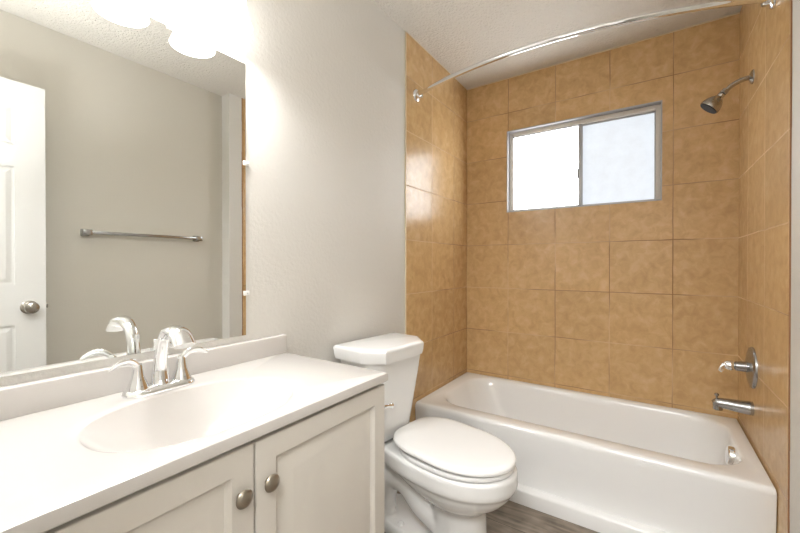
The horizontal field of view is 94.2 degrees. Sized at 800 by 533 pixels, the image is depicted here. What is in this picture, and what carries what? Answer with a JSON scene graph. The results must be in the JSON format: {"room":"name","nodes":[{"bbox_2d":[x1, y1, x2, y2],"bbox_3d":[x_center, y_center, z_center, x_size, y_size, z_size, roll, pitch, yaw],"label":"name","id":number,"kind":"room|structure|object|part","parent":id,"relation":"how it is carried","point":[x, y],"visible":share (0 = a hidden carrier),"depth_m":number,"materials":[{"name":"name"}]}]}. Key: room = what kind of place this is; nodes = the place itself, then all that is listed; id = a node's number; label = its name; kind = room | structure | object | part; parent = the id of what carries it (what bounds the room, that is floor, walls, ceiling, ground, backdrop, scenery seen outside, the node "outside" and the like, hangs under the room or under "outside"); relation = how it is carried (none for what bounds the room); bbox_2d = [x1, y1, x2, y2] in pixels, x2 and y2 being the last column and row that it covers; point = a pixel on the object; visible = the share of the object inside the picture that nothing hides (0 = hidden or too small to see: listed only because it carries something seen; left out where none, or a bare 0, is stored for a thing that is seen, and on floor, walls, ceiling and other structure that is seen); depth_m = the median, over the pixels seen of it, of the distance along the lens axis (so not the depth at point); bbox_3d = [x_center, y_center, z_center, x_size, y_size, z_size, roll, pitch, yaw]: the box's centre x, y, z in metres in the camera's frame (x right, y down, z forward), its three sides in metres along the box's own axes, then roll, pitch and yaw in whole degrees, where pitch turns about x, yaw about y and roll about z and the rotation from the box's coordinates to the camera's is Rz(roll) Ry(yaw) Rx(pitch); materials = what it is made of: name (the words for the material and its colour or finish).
{"room":"bathroom","nodes":[
{"label":"bathroom","id":0,"kind":"room"},
{"bbox_2d":[0,0,404,386],"bbox_3d":[-0.282,-0.078,1.691,0.094,2.442,2.819,0,0,34],"label":"wall","id":1,"kind":"structure","parent":0,"point":[325,79],"depth_m":1.53,"materials":[{"name":"white paint"}]},
{"bbox_2d":[0,0,249,376],"bbox_3d":[-0.732,-0.230,0.929,0.010,0.922,0.794,0,0,34],"label":"wall mirror","id":2,"kind":"object","parent":1,"relation":"attached to","point":[123,163],"visible":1,"depth_m":0.94,"materials":[{"name":"clear glass"}]},
{"bbox_2d":[0,334,286,420],"bbox_3d":[-0.686,0.285,0.985,0.026,0.068,0.935,0,0,34],"label":"backsplash","id":3,"kind":"structure","parent":1,"relation":"attached to","point":[21,399],"depth_m":0.90,"materials":[{"name":"white stone"}]},
{"bbox_2d":[165,0,251,37],"bbox_3d":[-0.629,-0.845,0.935,0.171,0.275,0.595,0,0,34],"label":"vanity light","id":4,"kind":"object","parent":1,"relation":"attached to","point":[229,18],"visible":1,"depth_m":1.12,"materials":[{"name":"white glass"}]},
{"bbox_3d":[-0.502,-0.798,1.088,0.130,0.178,0.130,0,0,34],"label":"lamp shade","id":5,"kind":"part","parent":4,"relation":"part of","materials":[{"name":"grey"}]},
{"bbox_2d":[405,31,405,333],"bbox_3d":[0.032,-0.080,2.066,0.007,2.442,0.006,0,0,34],"label":"trim","id":6,"kind":"structure","parent":1,"relation":"attached to","point":[405,31],"depth_m":2.06,"materials":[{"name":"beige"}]},
{"bbox_2d":[406,32,466,421],"bbox_3d":[0.262,-0.081,2.409,0.006,2.442,0.820,0,0,34],"label":"wall tile","id":7,"kind":"structure","parent":1,"relation":"attached to","point":[436,125],"depth_m":2.35,"materials":[{"name":"orange tile"}]},
{"bbox_2d":[407,32,466,89],"bbox_3d":[0.265,-1.300,2.397,0.005,0.005,0.814,0,0,34],"label":"trim","id":8,"kind":"structure","parent":1,"relation":"attached to","point":[407,32],"depth_m":2.30,"materials":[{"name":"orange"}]},
{"bbox_2d":[397,491,598,532],"bbox_3d":[0.231,1.179,0.486,2.300,0.060,4.254,0,0,34],"label":"floor","id":9,"kind":"structure","parent":0,"point":[512,517],"depth_m":1.66,"materials":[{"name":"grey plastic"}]},
{"bbox_2d":[44,384,384,532],"bbox_3d":[-0.480,0.746,0.869,0.489,0.804,0.898,0,0,34],"label":"vanity cabinet","id":10,"kind":"object","parent":9,"relation":"on","point":[322,471],"visible":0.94,"depth_m":0.82,"materials":[{"name":"white paint"}]},
{"bbox_3d":[-0.424,0.703,0.571,0.019,0.693,0.442,0,0,34],"label":"cabinet door","id":11,"kind":"part","parent":10,"relation":"part of","materials":[{"name":"white paint"}]},
{"bbox_2d":[0,334,387,532],"bbox_3d":[-0.497,0.350,0.858,0.482,0.197,0.935,0,0,34],"label":"countertop","id":12,"kind":"structure","parent":10,"relation":"on","point":[71,447],"depth_m":0.81,"materials":[{"name":"white stone"}]},
{"bbox_2d":[108,325,207,399],"bbox_3d":[-0.601,0.231,0.939,0.182,0.173,0.179,0,0,-16],"label":"sink faucet","id":13,"kind":"object","parent":12,"relation":"on","point":[180,337],"visible":1,"depth_m":0.93,"materials":[{"name":"silver metal"}]},
{"bbox_3d":[-0.658,0.265,0.901,0.051,0.089,0.091,0,0,34],"label":"handle","id":14,"kind":"part","parent":13,"relation":"part of","materials":[{"name":"silver metal"}]},
{"bbox_3d":[-0.619,0.308,0.960,0.063,0.019,0.167,0,0,34],"label":"plate","id":15,"kind":"part","parent":13,"relation":"part of","materials":[{"name":"silver metal"}]},
{"bbox_3d":[-0.573,0.226,0.929,0.157,0.164,0.053,0,0,34],"label":"spout","id":16,"kind":"part","parent":13,"relation":"part of","materials":[{"name":"silver metal"}]},
{"bbox_3d":[-0.579,0.264,1.019,0.051,0.089,0.091,0,0,34],"label":"handle","id":17,"kind":"part","parent":13,"relation":"part of","materials":[{"name":"silver metal"}]},
{"bbox_3d":[-0.301,0.446,0.716,0.022,0.036,0.036,0,0,34],"label":"knob","id":18,"kind":"part","parent":10,"relation":"part of","materials":[{"name":"silver metal"}]},
{"bbox_3d":[-0.266,0.446,0.768,0.022,0.036,0.036,0,0,34],"label":"knob","id":19,"kind":"part","parent":10,"relation":"part of","materials":[{"name":"silver metal"}]},
{"bbox_3d":[-0.176,0.701,0.940,0.019,0.693,0.439,0,0,34],"label":"cabinet door","id":20,"kind":"part","parent":10,"relation":"part of","materials":[{"name":"white paint"}]},
{"bbox_2d":[333,332,517,532],"bbox_3d":[0.123,0.737,1.536,0.713,0.816,0.419,0,0,34],"label":"toilet","id":21,"kind":"object","parent":9,"relation":"on","point":[447,474],"visible":0.92,"depth_m":1.47,"materials":[{"name":"white ceramic"}]},
{"bbox_3d":[-0.062,0.358,1.643,0.248,0.059,0.389,0,0,39],"label":"tank lid","id":22,"kind":"part","parent":21,"relation":"part of","materials":[{"name":"white ceramic"}]},
{"bbox_3d":[-0.070,0.560,1.659,0.206,0.363,0.356,0,0,39],"label":"tank","id":23,"kind":"part","parent":21,"relation":"part of","materials":[{"name":"white ceramic"}]},
{"bbox_3d":[-0.060,0.563,1.505,0.043,0.039,0.074,0,0,34],"label":"flush handle","id":24,"kind":"part","parent":21,"relation":"part of","materials":[{"name":"silver metal"}]},
{"bbox_3d":[0.147,0.948,1.546,0.682,0.395,0.378,0,0,34],"label":"bowl","id":25,"kind":"part","parent":21,"relation":"part of","materials":[{"name":"white ceramic"}]},
{"bbox_3d":[0.218,0.711,1.495,0.495,0.033,0.372,0,0,34],"label":"seat lid","id":26,"kind":"part","parent":21,"relation":"part of","materials":[{"name":"white plastic"}]},
{"bbox_3d":[0.223,0.739,1.488,0.470,0.017,0.362,0,0,34],"label":"seat","id":27,"kind":"part","parent":21,"relation":"part of","materials":[{"name":"white plastic"}]},
{"bbox_2d":[415,372,776,532],"bbox_3d":[0.904,0.962,2.020,1.496,0.360,0.752,0,0,34],"label":"bathtub","id":28,"kind":"object","parent":9,"relation":"on","point":[598,463],"visible":0.82,"depth_m":1.72,"materials":[{"name":"white ceramic"}]},
{"bbox_3d":[1.479,0.847,1.661,0.041,0.086,0.084,0,0,34],"label":"overflow plate","id":29,"kind":"part","parent":28,"relation":"part of","materials":[{"name":"silver metal"}]},
{"bbox_2d":[372,0,741,88],"bbox_3d":[0.231,-1.322,0.473,2.300,0.060,4.254,0,0,34],"label":"ceiling","id":30,"kind":"structure","parent":0,"point":[459,34],"depth_m":2.00,"materials":[{"name":"white paint"}]},
{"bbox_2d":[467,14,739,420],"bbox_3d":[1.143,-0.081,2.369,1.500,2.442,0.100,0,0,34],"label":"wall","id":31,"kind":"structure","parent":0,"point":[636,301],"depth_m":2.19,"materials":[{"name":"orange tile"}]},
{"bbox_2d":[507,100,661,211],"bbox_3d":[1.132,-0.653,2.370,0.880,0.560,0.102,0,0,34],"label":"window","id":32,"kind":"structure","parent":31,"relation":"in","point":[612,156],"depth_m":2.35,"materials":[{"name":"brushed aluminium"},{"name":"clear glass"},{"name":"frosted glass"}]},
{"bbox_3d":[0.967,-0.644,2.483,0.415,0.506,0.004,0,0,34],"label":"pane","id":33,"kind":"part","parent":32,"relation":"part of","materials":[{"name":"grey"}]},
{"bbox_3d":[0.973,-0.644,2.479,0.435,0.516,0.016,0,0,34],"label":"sash","id":34,"kind":"part","parent":32,"relation":"part of","materials":[{"name":"white glass"}]},
{"bbox_3d":[1.322,-0.643,2.268,0.383,0.506,0.004,0,0,34],"label":"pane","id":35,"kind":"part","parent":32,"relation":"part of","materials":[{"name":"grey glass"}]},
{"bbox_3d":[1.316,-0.643,2.272,0.403,0.516,0.016,0,0,34],"label":"sash","id":36,"kind":"part","parent":32,"relation":"part of","materials":[{"name":"white glass"}]},
{"bbox_2d":[467,12,739,89],"bbox_3d":[1.114,-1.298,2.319,1.500,0.007,0.006,0,0,34],"label":"trim","id":37,"kind":"structure","parent":31,"relation":"attached to","point":[738,12],"depth_m":2.21,"materials":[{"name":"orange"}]},
{"bbox_2d":[790,0,799,532],"bbox_3d":[1.585,-0.077,1.500,0.196,2.442,1.049,0,0,34],"label":"wall","id":38,"kind":"structure","parent":0,"point":[795,173],"depth_m":1.17,"materials":[{"name":"white paint"}]},
{"bbox_2d":[738,0,790,532],"bbox_3d":[1.504,-0.077,1.559,0.004,2.442,0.840,0,0,34],"label":"wall tile","id":39,"kind":"structure","parent":38,"relation":"attached to","point":[764,47],"depth_m":1.45,"materials":[{"name":"orange tile"}]},
{"bbox_2d":[413,0,776,101],"bbox_3d":[0.697,-0.985,1.698,1.511,0.072,0.208,0,0,32],"label":"shower curtain rod","id":40,"kind":"object","parent":39,"relation":"attached to","point":[417,95],"visible":1,"depth_m":1.52,"materials":[{"name":"silver metal"}]},
{"bbox_2d":[700,69,754,113],"bbox_3d":[1.490,-0.791,1.699,0.183,0.163,0.084,0,0,34],"label":"shower","id":41,"kind":"object","parent":39,"relation":"attached to","point":[713,104],"visible":1,"depth_m":1.69,"materials":[{"name":"silver metal"}]},
{"bbox_3d":[1.522,-0.821,1.677,0.104,0.063,0.021,0,0,34],"label":"shower arm","id":42,"kind":"part","parent":41,"relation":"part of","materials":[{"name":"silver metal"}]},
{"bbox_2d":[712,393,753,415],"bbox_3d":[1.490,0.616,1.670,0.140,0.076,0.060,0,0,34],"label":"tub spout","id":43,"kind":"object","parent":39,"relation":"attached to","point":[745,407],"visible":1,"depth_m":1.65,"materials":[{"name":"grey metal"}]},
{"bbox_2d":[718,347,757,388],"bbox_3d":[1.498,0.444,1.664,0.120,0.180,0.180,0,0,34],"label":"shower valve","id":44,"kind":"object","parent":39,"relation":"attached to","point":[749,366],"visible":1,"depth_m":1.62,"materials":[{"name":"grey metal"}]},
{"bbox_3d":[1.474,0.450,1.680,0.062,0.058,0.046,0,0,34],"label":"lever","id":45,"kind":"part","parent":44,"relation":"part of","materials":[{"name":"silver metal"}]},
{"bbox_2d":[788,0,792,532],"bbox_3d":[1.268,-0.075,1.208,0.004,2.442,0.006,0,0,34],"label":"trim","id":46,"kind":"structure","parent":38,"relation":"attached to","point":[791,3],"depth_m":1.21,"materials":[{"name":"brown tile"}]}
]}

